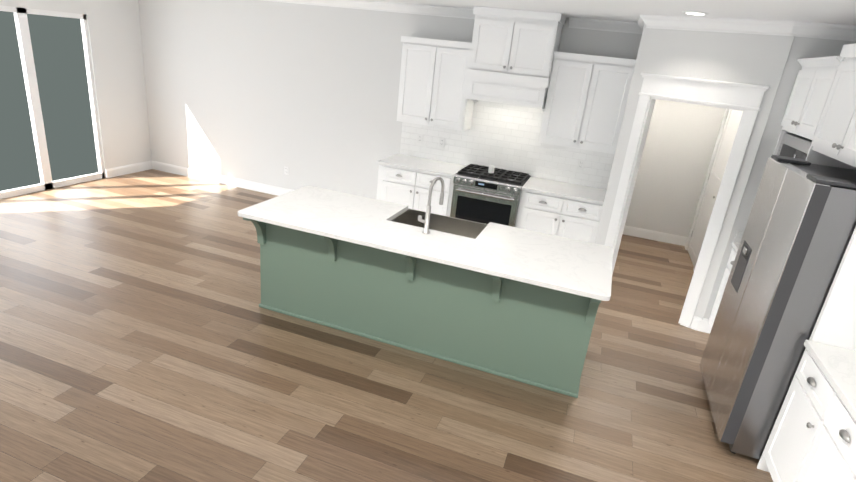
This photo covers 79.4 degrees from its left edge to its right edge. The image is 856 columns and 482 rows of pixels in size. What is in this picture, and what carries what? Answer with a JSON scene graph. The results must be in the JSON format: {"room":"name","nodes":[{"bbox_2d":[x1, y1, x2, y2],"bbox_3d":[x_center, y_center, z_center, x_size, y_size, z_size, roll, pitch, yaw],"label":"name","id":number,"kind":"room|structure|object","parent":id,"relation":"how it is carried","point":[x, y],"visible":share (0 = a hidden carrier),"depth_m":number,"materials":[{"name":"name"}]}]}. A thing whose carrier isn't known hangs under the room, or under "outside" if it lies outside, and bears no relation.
{"room":"kitchen","nodes":[
{"label":"kitchen","id":0,"kind":"room"},
{"bbox_2d":[0,0,151,177],"bbox_3d":[-5.904,-1.084,3.696,0.120,2.720,9.280,12,21,16],"label":"wall","id":1,"kind":"structure","parent":0,"point":[115,38],"depth_m":7.40,"materials":[{"name":"white paint"}]},
{"bbox_2d":[0,5,104,198],"bbox_3d":[-5.058,-1.612,6.122,0.060,2.210,2.400,12,21,16],"label":"sliding glass door","id":2,"kind":"structure","parent":1,"relation":"in","point":[28,64],"depth_m":6.58,"materials":[{"name":"white"}]},
{"bbox_2d":[105,161,151,177],"bbox_3d":[-4.568,-1.098,7.888,0.015,0.135,0.790,12,21,16],"label":"baseboard","id":3,"kind":"structure","parent":1,"relation":"attached to","point":[137,167],"depth_m":7.86,"materials":[{"name":"white wood"}]},
{"bbox_2d":[262,0,855,40],"bbox_3d":[-1.397,-1.618,2.677,8.680,0.100,10.780,12,21,16],"label":"crown molding","id":4,"kind":"structure","parent":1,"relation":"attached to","point":[799,29],"depth_m":4.52,"materials":[{"name":"white wood"}]},
{"bbox_2d":[0,169,772,481],"bbox_3d":[-1.591,0.899,3.697,9.180,0.100,11.400,12,21,16],"label":"floor","id":5,"kind":"structure","parent":0,"point":[144,337],"depth_m":3.63,"materials":[{"name":"brown wood"}]},
{"bbox_2d":[376,166,453,216],"bbox_3d":[-0.085,-0.511,6.538,0.975,0.885,0.633,12,21,16],"label":"base cabinet","id":6,"kind":"object","parent":5,"relation":"on","point":[410,188],"depth_m":6.19,"materials":[{"name":"white wood"}]},
{"bbox_2d":[377,154,465,177],"bbox_3d":[-0.047,-0.940,6.372,0.987,0.036,0.653,12,21,16],"label":"countertop","id":7,"kind":"structure","parent":6,"relation":"on","point":[402,162],"depth_m":6.25,"materials":[{"name":"white stone"}]},
{"bbox_2d":[243,218,600,397],"bbox_3d":[-0.056,0.356,4.195,2.714,0.886,0.964,12,21,16],"label":"kitchen island","id":8,"kind":"object","parent":5,"relation":"on","point":[514,303],"depth_m":3.91,"materials":[{"name":"green wood"}]},
{"bbox_2d":[238,186,612,301],"bbox_3d":[-0.006,-0.075,4.046,2.790,0.030,1.036,12,21,16],"label":"island countertop","id":9,"kind":"structure","parent":8,"relation":"on","point":[568,265],"depth_m":3.85,"materials":[{"name":"white stone"}]},
{"bbox_2d":[418,177,444,233],"bbox_3d":[0.025,-0.288,3.967,0.136,0.427,0.210,12,21,16],"label":"faucet","id":10,"kind":"object","parent":9,"relation":"on","point":[426,221],"visible":1,"depth_m":3.93,"materials":[{"name":"silver metal"}]},
{"bbox_2d":[390,209,487,238],"bbox_3d":[0.081,-0.026,4.338,0.746,0.247,0.505,12,21,16],"label":"island sink","id":11,"kind":"object","parent":9,"relation":"in","point":[457,226],"visible":0.17,"depth_m":4.53,"materials":[{"name":"silver metal"}]},
{"bbox_2d":[450,164,530,226],"bbox_3d":[0.722,-0.352,6.224,0.782,0.968,0.721,12,21,16],"label":"range","id":12,"kind":"object","parent":5,"relation":"on","point":[481,194],"visible":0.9,"depth_m":5.88,"materials":[{"name":"silver metal"}]},
{"bbox_2d":[488,165,494,172],"bbox_3d":[0.741,-0.837,6.021,0.067,0.080,0.068,12,21,16],"label":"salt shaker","id":13,"kind":"object","parent":12,"relation":"on","point":[491,168],"visible":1,"depth_m":6.00,"materials":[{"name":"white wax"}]},
{"bbox_2d":[516,190,602,242],"bbox_3d":[1.529,-0.156,6.052,0.911,0.885,0.633,12,21,16],"label":"base cabinet","id":14,"kind":"object","parent":5,"relation":"on","point":[562,209],"depth_m":5.70,"materials":[{"name":"white wood"}]},
{"bbox_2d":[521,178,603,205],"bbox_3d":[1.573,-0.583,5.884,0.911,0.036,0.653,12,21,16],"label":"countertop","id":15,"kind":"structure","parent":14,"relation":"on","point":[534,185],"depth_m":5.76,"materials":[{"name":"white stone"}]},
{"bbox_2d":[699,155,855,459],"bbox_3d":[2.492,0.462,3.334,0.840,1.800,0.950,12,21,16],"label":"refrigerator","id":16,"kind":"object","parent":5,"relation":"on","point":[798,232],"visible":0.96,"depth_m":3.10,"materials":[{"name":"silver metal"}]},
{"bbox_2d":[708,244,855,346],"bbox_3d":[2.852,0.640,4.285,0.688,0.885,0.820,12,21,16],"label":"base cabinet","id":17,"kind":"object","parent":5,"relation":"on","point":[836,319],"depth_m":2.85,"materials":[{"name":"white wood"}]},
{"bbox_2d":[732,243,855,294],"bbox_3d":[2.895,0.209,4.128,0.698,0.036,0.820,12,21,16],"label":"countertop","id":18,"kind":"structure","parent":17,"relation":"on","point":[838,285],"depth_m":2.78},
{"bbox_2d":[757,347,831,481],"bbox_3d":[2.317,1.136,2.779,0.638,0.885,0.463,12,21,16],"label":"base cabinet","id":19,"kind":"object","parent":5,"relation":"on","point":[809,387],"depth_m":2.86,"materials":[{"name":"white wood"}]},
{"bbox_2d":[804,339,855,414],"bbox_3d":[2.144,0.894,2.048,0.648,0.036,1.746,12,21,16],"label":"countertop","id":20,"kind":"structure","parent":19,"relation":"on","point":[839,363],"depth_m":2.67,"materials":[{"name":"white stone"}]},
{"bbox_2d":[788,387,855,481],"bbox_3d":[2.163,1.271,2.368,0.638,0.885,0.455,12,21,16],"label":"base cabinet","id":21,"kind":"object","parent":5,"relation":"on","point":[812,437],"depth_m":2.47,"materials":[{"name":"white wood"}]},
{"bbox_2d":[138,0,641,198],"bbox_3d":[-1.106,-1.752,6.935,7.010,2.720,0.120,12,21,16],"label":"wall","id":22,"kind":"structure","parent":0,"point":[263,92],"depth_m":7.11,"materials":[{"name":"white paint"}]},
{"bbox_2d":[151,160,293,195],"bbox_3d":[-2.461,-0.791,7.681,4.207,0.135,0.015,12,21,16],"label":"baseboard","id":23,"kind":"structure","parent":22,"relation":"attached to","point":[241,183],"depth_m":7.88,"materials":[{"name":"white wood"}]},
{"bbox_2d":[284,166,288,174],"bbox_3d":[-2.044,-1.017,7.452,0.072,0.116,0.008,12,21,16],"label":"outlet","id":24,"kind":"object","parent":22,"relation":"attached to","point":[286,170],"visible":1,"depth_m":7.45,"materials":[{"name":"white plastic"}]},
{"bbox_2d":[397,36,473,130],"bbox_3d":[0.117,-1.882,6.169,0.856,0.972,0.353,12,21,16],"label":"upper cabinet","id":25,"kind":"object","parent":22,"relation":"attached to","point":[433,80],"depth_m":6.01,"materials":[{"name":"white wood"}]},
{"bbox_2d":[400,100,613,188],"bbox_3d":[0.902,-1.268,6.269,2.624,0.841,0.010,12,21,16],"label":"backsplash","id":26,"kind":"structure","parent":22,"relation":"attached to","point":[502,136],"depth_m":6.24,"materials":[{"name":"tile"}]},
{"bbox_2d":[417,134,422,143],"bbox_3d":[-0.102,-1.311,6.617,0.072,0.116,0.008,12,21,16],"label":"outlet","id":27,"kind":"object","parent":26,"relation":"attached to","point":[420,138],"visible":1,"depth_m":6.61,"materials":[{"name":"white plastic"}]},
{"bbox_2d":[439,137,444,146],"bbox_3d":[0.176,-1.250,6.534,0.072,0.116,0.008,12,21,16],"label":"outlet","id":28,"kind":"object","parent":26,"relation":"attached to","point":[441,142],"visible":1,"depth_m":6.53,"materials":[{"name":"white plastic"}]},
{"bbox_2d":[577,159,584,169],"bbox_3d":[1.792,-0.894,6.047,0.072,0.116,0.008,12,21,16],"label":"outlet","id":29,"kind":"object","parent":26,"relation":"attached to","point":[580,165],"visible":1,"depth_m":6.04,"materials":[{"name":"white plastic"}]},
{"bbox_2d":[465,6,565,111],"bbox_3d":[0.945,-1.997,5.741,0.924,1.018,0.499,12,21,16],"label":"range hood","id":30,"kind":"object","parent":22,"relation":"attached to","point":[511,56],"visible":0.98,"depth_m":5.53,"materials":[{"name":"white painted wood"}]},
{"bbox_2d":[539,51,635,153],"bbox_3d":[1.750,-1.523,5.678,0.852,0.972,0.353,12,21,16],"label":"upper cabinet","id":31,"kind":"object","parent":22,"relation":"attached to","point":[586,101],"depth_m":5.52,"materials":[{"name":"white wood"}]},
{"bbox_2d":[370,0,855,24],"bbox_3d":[-1.304,-1.733,2.727,9.180,0.100,11.400,12,21,16],"label":"ceiling","id":32,"kind":"structure","parent":0,"point":[843,12],"depth_m":3.94,"materials":[{"name":"white paint"}]},
{"bbox_2d":[683,11,708,14],"bbox_3d":[2.101,-1.789,4.051,0.192,0.012,0.192,12,21,16],"label":"recessed light","id":33,"kind":"object","parent":32,"relation":"attached to","point":[696,12],"visible":1,"depth_m":4.01,"materials":[{"name":"white plastic"}]},
{"bbox_2d":[625,99,725,236],"bbox_3d":[3.256,-1.342,7.116,1.230,2.720,0.120,12,21,16],"label":"wall","id":34,"kind":"structure","parent":0,"point":[680,143],"depth_m":7.10,"materials":[{"name":"white paint"}]},
{"bbox_2d":[623,225,687,245],"bbox_3d":[3.172,-0.095,7.467,1.070,0.135,0.040,12,21,16],"label":"baseboard","id":35,"kind":"structure","parent":34,"relation":"attached to","point":[628,230],"depth_m":7.44,"materials":[{"name":"white wood"}]},
{"bbox_2d":[595,24,794,322],"bbox_3d":[2.319,-0.604,4.835,1.182,2.720,0.120,22,25,37],"label":"wall","id":36,"kind":"structure","parent":0,"point":[754,59],"depth_m":4.48,"materials":[{"name":"white paint"}]},
{"bbox_2d":[605,73,769,327],"bbox_3d":[2.290,-0.369,4.892,1.043,2.237,0.170,22,25,37],"label":"door frame","id":37,"kind":"structure","parent":36,"relation":"attached to","point":[746,99],"depth_m":4.66,"materials":[{"name":"white wood"}]},
{"bbox_2d":[732,231,743,242],"bbox_3d":[3.040,0.029,4.462,0.688,0.100,0.020,12,21,16],"label":"backsplash","id":38,"kind":"structure","parent":36,"relation":"attached to","point":[739,234],"depth_m":4.54,"materials":[{"name":"white tile"}]},
{"bbox_2d":[687,110,728,249],"bbox_3d":[3.658,-1.000,6.308,0.120,2.720,1.500,12,21,16],"label":"wall","id":39,"kind":"structure","parent":0,"point":[707,181],"depth_m":6.85,"materials":[{"name":"white paint"}]},
{"bbox_2d":[685,109,742,270],"bbox_3d":[3.565,-0.802,6.446,0.049,2.237,1.050,12,21,16],"label":"door frame","id":40,"kind":"structure","parent":39,"relation":"attached to","point":[707,176],"depth_m":6.65,"materials":[{"name":"white wood"}]},
{"bbox_2d":[688,109,740,265],"bbox_3d":[3.584,-0.704,6.471,0.066,2.029,0.800,12,21,16],"label":"door","id":41,"kind":"structure","parent":39,"relation":"in","point":[724,146],"depth_m":6.53,"materials":[{"name":"white wood"}]},
{"bbox_2d":[704,36,855,318],"bbox_3d":[3.081,-0.359,4.399,0.740,2.720,0.120,12,21,16],"label":"wall","id":42,"kind":"structure","parent":0,"point":[803,47],"depth_m":4.23,"materials":[{"name":"white paint"}]},
{"bbox_2d":[781,56,839,138],"bbox_3d":[3.059,-0.985,3.676,0.628,0.541,0.820,12,21,16],"label":"upper cabinet","id":43,"kind":"object","parent":42,"relation":"attached to","point":[811,82],"depth_m":3.75,"materials":[{"name":"white wood"}]},
{"bbox_2d":[777,133,811,159],"bbox_3d":[2.975,-0.479,3.862,0.581,0.508,0.780,12,21,16],"label":"microwave","id":44,"kind":"object","parent":43,"relation":"in","point":[794,145],"visible":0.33,"depth_m":3.91,"materials":[{"name":"silver metal"}]},
{"bbox_2d":[836,259,855,286],"bbox_3d":[2.752,0.626,2.756,0.020,0.100,3.578,12,21,16],"label":"backsplash","id":45,"kind":"structure","parent":42,"relation":"attached to","point":[847,273],"depth_m":2.76,"materials":[{"name":"white tile"}]},
{"bbox_2d":[808,43,855,169],"bbox_3d":[2.748,-0.723,2.851,0.638,0.665,0.980,12,21,16],"label":"upper cabinet","id":46,"kind":"object","parent":0,"relation":"attached to","point":[833,137],"depth_m":3.19,"materials":[{"name":"white wood"}]}
]}

